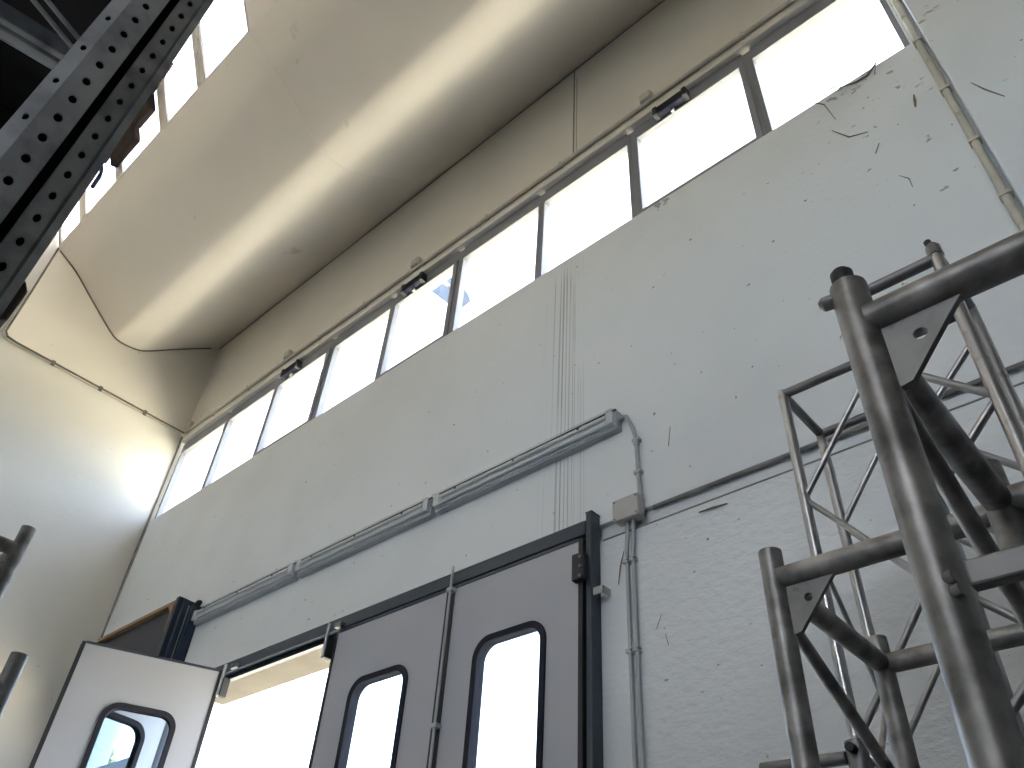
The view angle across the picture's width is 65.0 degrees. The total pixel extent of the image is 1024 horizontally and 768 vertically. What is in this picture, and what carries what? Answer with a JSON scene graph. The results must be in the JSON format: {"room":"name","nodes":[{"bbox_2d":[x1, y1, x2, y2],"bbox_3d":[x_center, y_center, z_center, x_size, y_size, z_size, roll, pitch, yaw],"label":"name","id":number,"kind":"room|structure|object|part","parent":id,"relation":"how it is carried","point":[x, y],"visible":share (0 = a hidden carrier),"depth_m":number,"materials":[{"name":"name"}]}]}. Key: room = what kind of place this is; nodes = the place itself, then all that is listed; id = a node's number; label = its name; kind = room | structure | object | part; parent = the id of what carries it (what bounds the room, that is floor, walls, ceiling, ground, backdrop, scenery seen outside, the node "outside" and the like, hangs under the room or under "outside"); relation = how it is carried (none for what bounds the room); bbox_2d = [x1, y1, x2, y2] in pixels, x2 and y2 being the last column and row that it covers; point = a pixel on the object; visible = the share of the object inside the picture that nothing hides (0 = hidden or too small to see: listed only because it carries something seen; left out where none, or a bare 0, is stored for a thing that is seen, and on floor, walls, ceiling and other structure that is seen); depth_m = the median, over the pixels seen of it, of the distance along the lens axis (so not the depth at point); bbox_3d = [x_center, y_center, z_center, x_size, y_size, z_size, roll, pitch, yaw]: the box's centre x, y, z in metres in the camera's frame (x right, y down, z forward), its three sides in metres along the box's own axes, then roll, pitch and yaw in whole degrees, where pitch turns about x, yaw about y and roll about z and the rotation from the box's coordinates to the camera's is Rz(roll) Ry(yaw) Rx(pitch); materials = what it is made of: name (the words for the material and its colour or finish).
{"room":"warehouse","nodes":[
{"label":"warehouse","id":0,"kind":"room"},
{"bbox_2d":[0,232,211,767],"bbox_3d":[-8.049,-0.267,6.380,0.260,11.000,11.000,-29,-51,32],"label":"wall","id":1,"kind":"structure","parent":0,"point":[81,467],"depth_m":9.07,"materials":[{"name":"paint"}]},
{"bbox_2d":[4,250,219,433],"bbox_3d":[-5.066,-0.543,10.438,0.040,1.540,2.400,-29,-51,32],"label":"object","id":2,"kind":"structure","parent":1,"relation":"attached to","point":[59,321],"depth_m":10.20,"materials":[{"name":"beige paint"}]},
{"bbox_2d":[1,248,184,434],"bbox_3d":[-5.064,-0.531,10.390,0.034,1.580,2.396,-29,-51,32],"label":"cable","id":3,"kind":"object","parent":2,"relation":"attached to","point":[53,362],"visible":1,"depth_m":9.77,"materials":[{"name":"grey plastic"}]},
{"bbox_2d":[60,250,210,351],"bbox_3d":[-5.057,-0.841,10.632,0.021,0.787,2.254,-29,-51,32],"label":"joint","id":4,"kind":"object","parent":2,"relation":"attached to","point":[60,250],"visible":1,"depth_m":10.34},
{"bbox_2d":[100,437,182,637],"bbox_3d":[-4.456,2.440,9.042,0.040,4.600,0.040,-29,-51,32],"label":"joint","id":5,"kind":"object","parent":1,"relation":"attached to","point":[150,516],"visible":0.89,"depth_m":9.43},
{"bbox_2d":[58,0,662,349],"bbox_3d":[-0.978,-7.031,4.106,18.140,2.060,10.400,-29,-51,32],"label":"ceiling","id":6,"kind":"structure","parent":0,"point":[326,118],"depth_m":8.38,"materials":[{"name":"paint"}]},
{"bbox_2d":[58,197,82,245],"bbox_3d":[-5.684,-2.458,10.361,0.678,1.181,0.580,-29,-51,32],"label":"window","id":7,"kind":"structure","parent":6,"relation":"attached to","point":[75,217],"depth_m":10.19,"materials":[{"name":"clear glass"}]},
{"bbox_3d":[-5.687,-2.447,10.359,0.520,1.092,0.508,-29,-51,32],"label":"glass","id":8,"kind":"part","parent":7,"relation":"part of","materials":[{"name":"white glass"}]},
{"bbox_2d":[82,159,118,218],"bbox_3d":[-5.084,-2.786,9.928,0.938,1.181,0.580,-29,-51,32],"label":"window","id":9,"kind":"structure","parent":6,"relation":"attached to","point":[91,197],"depth_m":9.78,"materials":[{"name":"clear glass"}]},
{"bbox_2d":[90,166,103,188],"bbox_3d":[-5.007,-2.594,9.773,0.148,0.370,0.319,13,-41,-10],"label":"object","id":10,"kind":"structure","parent":9,"relation":"attached to","point":[99,176],"depth_m":9.68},
{"bbox_2d":[119,85,163,177],"bbox_3d":[-4.354,-3.186,9.401,1.028,1.181,0.580,-29,-51,32],"label":"window","id":11,"kind":"structure","parent":6,"relation":"attached to","point":[154,125],"depth_m":9.16,"materials":[{"name":"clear glass"}]},
{"bbox_2d":[105,62,173,167],"bbox_3d":[-4.324,-3.076,9.256,1.626,0.603,0.334,-29,-51,32],"label":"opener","id":12,"kind":"object","parent":11,"relation":"attached to","point":[130,139],"visible":0.49,"depth_m":9.19,"materials":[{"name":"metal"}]},
{"bbox_3d":[-3.947,-3.401,9.007,0.044,0.123,0.538,34,-49,-30],"label":"drive rod","id":13,"kind":"part","parent":12,"relation":"part of","materials":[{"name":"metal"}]},
{"bbox_2d":[160,29,201,126],"bbox_3d":[-3.683,-3.553,8.916,0.778,1.181,0.580,-29,-51,32],"label":"window","id":14,"kind":"structure","parent":6,"relation":"attached to","point":[183,79],"depth_m":8.83,"materials":[{"name":"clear glass"}]},
{"bbox_3d":[-3.686,-3.542,8.914,0.620,1.092,0.508,-29,-51,32],"label":"glass","id":15,"kind":"part","parent":14,"relation":"part of","materials":[{"name":"white glass"}]},
{"bbox_2d":[195,0,249,83],"bbox_3d":[-3.065,-3.892,8.470,0.888,1.181,0.580,-29,-51,32],"label":"window","id":16,"kind":"structure","parent":6,"relation":"attached to","point":[224,24],"depth_m":8.42,"materials":[{"name":"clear glass"}]},
{"bbox_2d":[245,0,276,29],"bbox_3d":[2.370,-6.867,4.544,13.780,1.181,0.580,-29,-51,32],"label":"panel","id":17,"kind":"object","parent":6,"relation":"attached to","point":[256,9],"visible":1,"depth_m":7.95,"materials":[{"name":"paint"}]},
{"bbox_2d":[220,0,664,348],"bbox_3d":[-0.275,-2.651,8.710,10.580,0.014,0.012,-29,-51,32],"label":"joint","id":18,"kind":"object","parent":6,"relation":"attached to","point":[663,0],"visible":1,"depth_m":8.88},
{"bbox_2d":[573,71,576,152],"bbox_3d":[0.599,-2.592,7.580,0.041,1.440,0.014,-29,-51,32],"label":"crack","id":19,"kind":"structure","parent":6,"relation":"attached to","point":[574,71],"depth_m":7.51,"materials":[{"name":"beige paint"}]},
{"bbox_2d":[86,0,1023,767],"bbox_3d":[2.275,0.034,3.217,18.100,7.610,0.270,-29,-51,32],"label":"wall","id":20,"kind":"structure","parent":0,"point":[689,318],"depth_m":4.66,"materials":[{"name":"paint"}]},
{"bbox_2d":[29,645,167,767],"bbox_3d":[-3.049,3.627,4.994,0.069,3.826,0.916,-20,-46,25],"label":"door","id":21,"kind":"structure","parent":20,"relation":"in","point":[149,731],"depth_m":6.09,"materials":[{"name":"metal"}]},
{"bbox_3d":[-3.050,3.630,4.991,0.045,3.798,0.860,-20,-46,25],"label":"panel","id":22,"kind":"part","parent":21,"relation":"part of","materials":[{"name":"glass"}]},
{"bbox_2d":[29,641,238,767],"bbox_3d":[-2.770,3.505,4.866,1.131,3.875,0.134,17,-42,-14],"label":"door","id":23,"kind":"structure","parent":20,"relation":"in","point":[102,680],"depth_m":5.85,"materials":[{"name":"metal"}]},
{"bbox_3d":[-2.708,2.072,6.081,0.976,0.018,0.057,20,-43,-17],"label":"rail","id":24,"kind":"part","parent":23,"relation":"part of","materials":[{"name":"metal"}]},
{"bbox_2d":[97,596,201,661],"bbox_3d":[-3.597,2.653,7.590,1.814,0.882,0.203,-29,-51,32],"label":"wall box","id":25,"kind":"object","parent":20,"relation":"attached to","point":[167,631],"visible":0.52,"depth_m":7.40,"materials":[{"name":"black metal"}]},
{"bbox_3d":[-3.024,2.340,7.176,0.100,0.882,0.203,-29,-51,32],"label":"post","id":26,"kind":"part","parent":25,"relation":"part of","materials":[{"name":"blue metal"}]},
{"bbox_3d":[-2.932,2.361,7.145,0.049,0.820,0.091,-29,-51,32],"label":"post","id":27,"kind":"part","parent":25,"relation":"part of","materials":[{"name":"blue metal"}]},
{"bbox_2d":[154,412,229,518],"bbox_3d":[-3.884,1.025,9.822,1.098,1.193,0.065,-29,-51,32],"label":"window","id":28,"kind":"structure","parent":20,"relation":"in","point":[218,426],"depth_m":10.08,"materials":[{"name":"grey metal"}]},
{"bbox_2d":[203,378,278,487],"bbox_3d":[-3.094,0.593,9.252,1.028,1.193,0.065,-29,-51,32],"label":"window","id":29,"kind":"structure","parent":20,"relation":"in","point":[268,391],"depth_m":9.51,"materials":[{"name":"grey metal"}]},
{"bbox_2d":[191,562,298,625],"bbox_3d":[-2.317,1.810,6.889,1.561,0.148,0.114,-29,-51,32],"label":"fluorescent light","id":30,"kind":"object","parent":20,"relation":"attached to","point":[283,577],"visible":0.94,"depth_m":6.83,"materials":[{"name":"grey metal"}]},
{"bbox_2d":[215,647,329,704],"bbox_3d":[-1.009,1.804,5.616,4.090,0.015,0.270,-29,-51,32],"label":"lintel","id":31,"kind":"object","parent":20,"relation":"attached to","point":[309,663],"visible":0.14,"depth_m":6.19,"materials":[{"name":"concrete"}]},
{"bbox_2d":[254,339,334,455],"bbox_3d":[-2.334,0.168,8.693,1.038,1.193,0.085,-29,-51,32],"label":"window","id":32,"kind":"structure","parent":20,"relation":"in","point":[323,354],"depth_m":8.82,"materials":[{"name":"grey metal"}]},
{"bbox_2d":[280,359,302,379],"bbox_3d":[-2.488,-0.152,9.040,0.310,0.142,0.076,-29,-51,32],"label":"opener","id":33,"kind":"object","parent":32,"relation":"attached to","point":[297,364],"visible":1,"depth_m":9.01,"materials":[{"name":"black metal"}]},
{"bbox_2d":[313,298,394,418],"bbox_3d":[-1.579,-0.236,8.158,0.978,1.193,0.065,-29,-51,32],"label":"window","id":34,"kind":"structure","parent":20,"relation":"in","point":[385,310],"depth_m":8.40,"materials":[{"name":"grey metal"}]},
{"bbox_2d":[294,497,435,578],"bbox_3d":[-1.151,1.171,6.047,1.578,0.148,0.114,-29,-51,32],"label":"fluorescent light","id":35,"kind":"object","parent":20,"relation":"attached to","point":[415,515],"visible":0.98,"depth_m":5.97,"materials":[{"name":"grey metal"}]},
{"bbox_2d":[308,589,451,767],"bbox_3d":[-0.919,2.913,4.017,1.165,3.875,0.128,-29,-51,32],"label":"door","id":36,"kind":"structure","parent":20,"relation":"in","point":[406,640],"depth_m":4.96,"materials":[{"name":"metal"}]},
{"bbox_3d":[-0.776,1.500,5.248,1.069,0.018,0.057,-29,-51,32],"label":"rail","id":37,"kind":"part","parent":36,"relation":"part of","materials":[{"name":"metal"}]},
{"bbox_2d":[155,510,610,767],"bbox_3d":[-1.237,3.083,4.299,4.365,4.010,0.129,-29,-51,32],"label":"door frame","id":38,"kind":"structure","parent":20,"relation":"attached to","point":[311,640],"depth_m":4.64,"materials":[{"name":"metal"}]},
{"bbox_3d":[-2.808,3.964,5.412,0.050,3.950,0.128,-29,-51,32],"label":"post","id":39,"kind":"part","parent":38,"relation":"part of","materials":[{"name":"metal"}]},
{"bbox_3d":[0.320,2.252,3.195,0.078,4.005,0.083,-29,-51,32],"label":"post","id":40,"kind":"part","parent":38,"relation":"part of","materials":[{"name":"metal"}]},
{"bbox_2d":[377,251,461,378],"bbox_3d":[-0.860,-0.639,7.628,0.978,1.193,0.085,-29,-51,32],"label":"window","id":41,"kind":"structure","parent":20,"relation":"in","point":[452,265],"depth_m":7.75,"materials":[{"name":"grey metal"}]},
{"bbox_2d":[400,271,426,296],"bbox_3d":[-0.976,-0.979,7.949,0.310,0.142,0.076,-29,-51,32],"label":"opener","id":42,"kind":"object","parent":41,"relation":"attached to","point":[411,286],"visible":1,"depth_m":7.92,"materials":[{"name":"black metal"}]},
{"bbox_2d":[450,196,541,332],"bbox_3d":[-0.116,-1.038,7.101,1.008,1.193,0.065,-29,-51,32],"label":"window","id":43,"kind":"structure","parent":20,"relation":"in","point":[530,210],"depth_m":7.34,"materials":[{"name":"grey metal"}]},
{"bbox_2d":[428,538,587,767],"bbox_3d":[-0.081,2.437,3.445,1.053,3.945,0.109,-29,-51,32],"label":"door","id":44,"kind":"structure","parent":20,"relation":"in","point":[544,593],"depth_m":4.32,"materials":[{"name":"metal"}]},
{"bbox_3d":[-0.477,2.595,3.717,0.015,3.875,0.016,-29,-51,32],"label":"bolt rod","id":45,"kind":"part","parent":44,"relation":"part of","materials":[{"name":"grey metal"}]},
{"bbox_3d":[0.027,1.060,4.668,0.957,0.018,0.057,-29,-51,32],"label":"rail","id":46,"kind":"part","parent":44,"relation":"part of","materials":[{"name":"metal"}]},
{"bbox_2d":[182,0,857,445],"bbox_3d":[2.549,-3.554,6.317,18.100,1.891,0.270,-29,-51,32],"label":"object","id":47,"kind":"structure","parent":20,"relation":"attached to","point":[675,36],"depth_m":8.02,"materials":[{"name":"beige paint"}]},
{"bbox_2d":[431,277,470,307],"bbox_3d":[-0.800,-1.064,8.696,0.730,0.745,0.361,-29,-51,32],"label":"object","id":48,"kind":"object","parent":47,"relation":"attached to","point":[442,291],"visible":0.28,"depth_m":8.86,"materials":[{"name":"blue"}]},
{"bbox_2d":[185,0,795,433],"bbox_3d":[-0.897,-1.212,8.075,9.090,0.051,0.045,-29,-51,32],"label":"conduit","id":49,"kind":"object","parent":47,"relation":"attached to","point":[742,35],"visible":1,"depth_m":7.30,"materials":[{"name":"grey metal"}]},
{"bbox_2d":[185,421,194,429],"bbox_3d":[-4.223,0.549,10.516,0.110,0.106,0.061,-29,-51,32],"label":"junction box","id":50,"kind":"object","parent":49,"relation":"on","point":[189,424],"visible":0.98,"depth_m":10.49,"materials":[{"name":"white plastic"}]},
{"bbox_2d":[283,349,292,359],"bbox_3d":[-2.608,-0.335,9.349,0.110,0.106,0.061,-29,-51,32],"label":"junction box","id":51,"kind":"object","parent":49,"relation":"on","point":[288,353],"visible":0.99,"depth_m":9.32,"materials":[{"name":"white plastic"}]},
{"bbox_2d":[410,257,421,268],"bbox_3d":[-0.978,-1.227,8.172,0.110,0.106,0.061,-29,-51,32],"label":"junction box","id":52,"kind":"object","parent":49,"relation":"on","point":[417,260],"visible":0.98,"depth_m":8.14,"materials":[{"name":"white plastic"}]},
{"bbox_3d":[-0.995,-1.242,8.159,0.096,0.088,0.009,-29,-51,32],"label":"lid","id":53,"kind":"part","parent":52,"relation":"part of","materials":[{"name":"white plastic"}]},
{"bbox_2d":[639,90,652,103],"bbox_3d":[1.112,-2.371,6.663,0.110,0.106,0.061,-29,-51,32],"label":"junction box","id":54,"kind":"object","parent":49,"relation":"on","point":[648,94],"visible":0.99,"depth_m":6.63,"materials":[{"name":"beige plastic"}]},
{"bbox_3d":[1.095,-2.386,6.650,0.096,0.088,0.009,-29,-51,32],"label":"lid","id":55,"kind":"part","parent":54,"relation":"part of","materials":[{"name":"beige plastic"}]},
{"bbox_2d":[182,0,809,441],"bbox_3d":[-0.914,-1.116,8.063,9.120,0.085,0.042,-29,-51,32],"label":"strip","id":56,"kind":"object","parent":47,"relation":"attached to","point":[798,4],"visible":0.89,"depth_m":7.21,"materials":[{"name":"beige paint"}]},
{"bbox_2d":[432,409,621,514],"bbox_3d":[0.035,0.522,5.191,1.578,0.148,0.114,-29,-51,32],"label":"fluorescent light","id":57,"kind":"object","parent":20,"relation":"attached to","point":[598,429],"visible":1,"depth_m":5.11,"materials":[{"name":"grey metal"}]},
{"bbox_2d":[538,134,635,276],"bbox_3d":[0.614,-1.437,6.574,0.958,1.193,0.065,-29,-51,32],"label":"window","id":58,"kind":"structure","parent":20,"relation":"in","point":[621,147],"depth_m":6.81,"materials":[{"name":"grey metal"}]},
{"bbox_2d":[612,492,644,526],"bbox_3d":[0.629,0.673,4.332,0.168,0.149,0.076,-29,-51,32],"label":"junction box","id":59,"kind":"object","parent":20,"relation":"attached to","point":[632,506],"visible":1,"depth_m":4.30,"materials":[{"name":"plastic"}]},
{"bbox_2d":[622,521,636,767],"bbox_3d":[0.500,2.212,3.051,0.049,3.877,0.040,-29,-51,32],"label":"conduit","id":60,"kind":"object","parent":20,"relation":"attached to","point":[625,561],"visible":0.98,"depth_m":3.85,"materials":[{"name":"metal"}]},
{"bbox_2d":[618,415,643,492],"bbox_3d":[0.675,0.397,4.576,0.137,0.592,0.038,-29,-51,32],"label":"conduit","id":61,"kind":"object","parent":20,"relation":"attached to","point":[636,440],"visible":0.99,"depth_m":4.54,"materials":[{"name":"grey plastic"}]},
{"bbox_2d":[629,519,644,767],"bbox_3d":[0.530,2.196,3.029,0.049,3.877,0.040,-29,-51,32],"label":"conduit","id":62,"kind":"object","parent":20,"relation":"attached to","point":[637,649],"visible":1,"depth_m":3.83,"materials":[{"name":"metal"}]},
{"bbox_2d":[630,53,767,215],"bbox_3d":[1.360,-1.854,6.025,1.068,1.193,0.085,-29,-51,32],"label":"window","id":63,"kind":"structure","parent":20,"relation":"in","point":[739,66],"depth_m":6.15,"materials":[{"name":"grey metal"}]},
{"bbox_2d":[652,86,689,121],"bbox_3d":[1.254,-2.200,6.338,0.310,0.142,0.076,-29,-51,32],"label":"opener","id":64,"kind":"object","parent":63,"relation":"attached to","point":[683,95],"visible":1,"depth_m":6.31,"materials":[{"name":"black metal"}]},
{"bbox_2d":[618,62,915,644],"bbox_3d":[1.415,-0.361,4.393,2.152,3.307,0.017,-29,-51,32],"label":"cobweb","id":65,"kind":"object","parent":20,"relation":"attached to","point":[874,65],"visible":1,"depth_m":4.69},
{"bbox_2d":[603,381,1023,540],"bbox_3d":[4.697,-1.440,1.362,11.330,0.012,0.012,-29,-51,32],"label":"joint","id":66,"kind":"object","parent":20,"relation":"attached to","point":[1021,383],"visible":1,"depth_m":3.88,"materials":[{"name":"grey"}]},
{"bbox_2d":[746,0,909,132],"bbox_3d":[2.115,-2.259,5.490,0.948,1.193,0.065,-29,-51,32],"label":"window","id":67,"kind":"structure","parent":20,"relation":"in","point":[819,10],"depth_m":5.80,"materials":[{"name":"grey metal"}]},
{"bbox_2d":[652,361,1023,508],"bbox_3d":[4.832,-1.575,1.344,11.000,0.028,0.028,-29,-51,32],"label":"conduit","id":68,"kind":"object","parent":20,"relation":"attached to","point":[1016,366],"visible":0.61,"depth_m":3.90,"materials":[{"name":"grey plastic"}]},
{"bbox_2d":[889,0,1023,230],"bbox_3d":[2.250,-0.131,3.105,0.054,7.690,0.051,-29,-51,32],"label":"conduit","id":69,"kind":"object","parent":20,"relation":"attached to","point":[1005,194],"visible":0.98,"depth_m":4.14,"materials":[{"name":"beige plastic"}]},
{"bbox_2d":[903,0,1023,206],"bbox_3d":[2.524,-0.751,3.275,0.655,8.900,0.138,-29,-51,32],"label":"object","id":70,"kind":"structure","parent":20,"relation":"attached to","point":[978,42],"depth_m":4.13,"materials":[{"name":"paint"}]},
{"bbox_2d":[971,82,1004,96],"bbox_3d":[2.379,-1.474,4.019,0.090,0.233,0.008,-29,-51,32],"label":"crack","id":71,"kind":"object","parent":70,"relation":"attached to","point":[971,82],"visible":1,"depth_m":4.01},
{"bbox_3d":[-1.539,0.205,-2.193,18.700,0.150,11.000,-29,-51,32],"label":"floor","id":72,"kind":"structure","parent":0,"visible":0},
{"bbox_2d":[0,651,28,716],"bbox_3d":[-1.421,1.487,1.141,0.319,2.292,0.319,-29,-51,32],"label":"truss","id":73,"kind":"object","parent":72,"relation":"on","point":[15,663],"visible":1,"depth_m":1.84,"materials":[{"name":"metal"}]},
{"bbox_2d":[0,525,35,600],"bbox_3d":[-2.151,1.608,1.877,0.548,2.972,0.549,-29,-51,32],"label":"truss","id":74,"kind":"object","parent":72,"relation":"on","point":[14,551],"visible":1,"depth_m":2.76,"materials":[{"name":"metal"}]},
{"bbox_2d":[0,0,213,327],"bbox_3d":[-2.257,-0.240,0.633,1.971,4.128,2.746,-29,-51,32],"label":"rack","id":75,"kind":"object","parent":72,"relation":"on","point":[75,75],"visible":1,"depth_m":1.25,"materials":[{"name":"metal"}]},
{"bbox_3d":[-0.920,-0.742,1.530,0.008,0.104,0.229,-29,-51,32],"label":"tie rod","id":76,"kind":"part","parent":75,"relation":"part of","materials":[{"name":"grey metal"}]},
{"bbox_3d":[-0.908,-0.752,1.556,0.008,0.091,0.195,-29,-51,32],"label":"tie rod","id":77,"kind":"part","parent":75,"relation":"part of","materials":[{"name":"grey metal"}]},
{"bbox_2d":[759,361,940,767],"bbox_3d":[0.917,1.456,1.627,0.557,3.641,0.352,-29,-51,32],"label":"truss","id":78,"kind":"object","parent":72,"relation":"on","point":[855,755],"visible":0.5,"depth_m":2.43,"materials":[{"name":"metal"}]},
{"bbox_3d":[0.747,0.975,2.062,0.231,0.036,0.033,-28,-50,32],"label":"clamp arm","id":79,"kind":"part","parent":78,"relation":"part of","materials":[{"name":"metal"}]},
{"bbox_3d":[0.829,1.325,1.638,0.033,3.432,0.033,-29,-51,32],"label":"post","id":80,"kind":"part","parent":78,"relation":"part of","materials":[{"name":"metal"}]},
{"bbox_3d":[1.016,1.469,1.788,0.033,3.432,0.033,-29,-51,32],"label":"post","id":81,"kind":"part","parent":78,"relation":"part of","materials":[{"name":"metal"}]},
{"bbox_2d":[758,505,1023,767],"bbox_3d":[0.823,1.299,0.855,0.562,2.448,0.562,-29,-51,32],"label":"truss","id":82,"kind":"object","parent":72,"relation":"on","point":[788,589],"visible":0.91,"depth_m":1.57,"materials":[{"name":"metal"}]},
{"bbox_3d":[0.460,1.271,0.855,0.046,2.448,0.047,-29,-51,32],"label":"post","id":83,"kind":"part","parent":82,"relation":"part of","materials":[{"name":"metal"}]},
{"bbox_3d":[0.576,0.418,1.528,0.105,0.102,0.010,-29,-51,32],"label":"corner plate","id":84,"kind":"part","parent":82,"relation":"part of","materials":[{"name":"grey metal"}]},
{"bbox_3d":[0.804,1.536,1.131,0.046,2.448,0.047,-29,-51,32],"label":"post","id":85,"kind":"part","parent":82,"relation":"part of","materials":[{"name":"metal"}]},
{"bbox_2d":[818,230,1023,767],"bbox_3d":[0.758,0.808,0.318,0.601,2.482,0.597,-29,-51,32],"label":"truss","id":86,"kind":"object","parent":72,"relation":"on","point":[916,438],"visible":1,"depth_m":0.95,"materials":[{"name":"metal"}]},
{"bbox_3d":[0.507,-0.051,0.970,0.105,0.102,0.010,-29,-51,32],"label":"corner plate","id":87,"kind":"part","parent":86,"relation":"part of","materials":[{"name":"grey metal"}]},
{"bbox_3d":[0.749,1.068,0.592,0.048,2.446,0.049,-29,-51,32],"label":"post","id":88,"kind":"part","parent":86,"relation":"part of","materials":[{"name":"metal"}]},
{"bbox_2d":[868,239,1023,738],"bbox_3d":[1.207,1.084,1.479,0.324,3.728,0.324,-29,-51,32],"label":"truss","id":89,"kind":"object","parent":72,"relation":"on","point":[999,388],"visible":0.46,"depth_m":2.24,"materials":[{"name":"metal"}]},
{"bbox_3d":[1.217,0.964,1.324,0.041,3.612,0.041,-29,-51,32],"label":"post","id":90,"kind":"part","parent":89,"relation":"part of","materials":[{"name":"metal"}]},
{"bbox_3d":[1.196,1.222,1.624,0.041,3.612,0.041,-29,-51,32],"label":"post","id":91,"kind":"part","parent":89,"relation":"part of","materials":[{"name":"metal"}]},
{"bbox_3d":[1.404,1.108,1.474,0.041,3.612,0.041,-29,-51,32],"label":"post","id":92,"kind":"part","parent":89,"relation":"part of","materials":[{"name":"metal"}]},
{"label":"outside","id":93,"kind":"structure","parent":0,"visible":0},
{"bbox_3d":[30.062,39.167,39.966,150.000,0.260,116.600,-29,-51,32],"label":"ground","id":94,"kind":"structure","parent":93,"visible":0},
{"bbox_2d":[108,748,116,763],"bbox_3d":[-8.808,10.113,14.955,2.608,6.422,2.600,-29,-51,32],"label":"conifer","id":95,"kind":"object","parent":94,"relation":"on","point":[113,750],"visible":0.09,"depth_m":16.87,"materials":[{"name":"green plant"}]}
]}

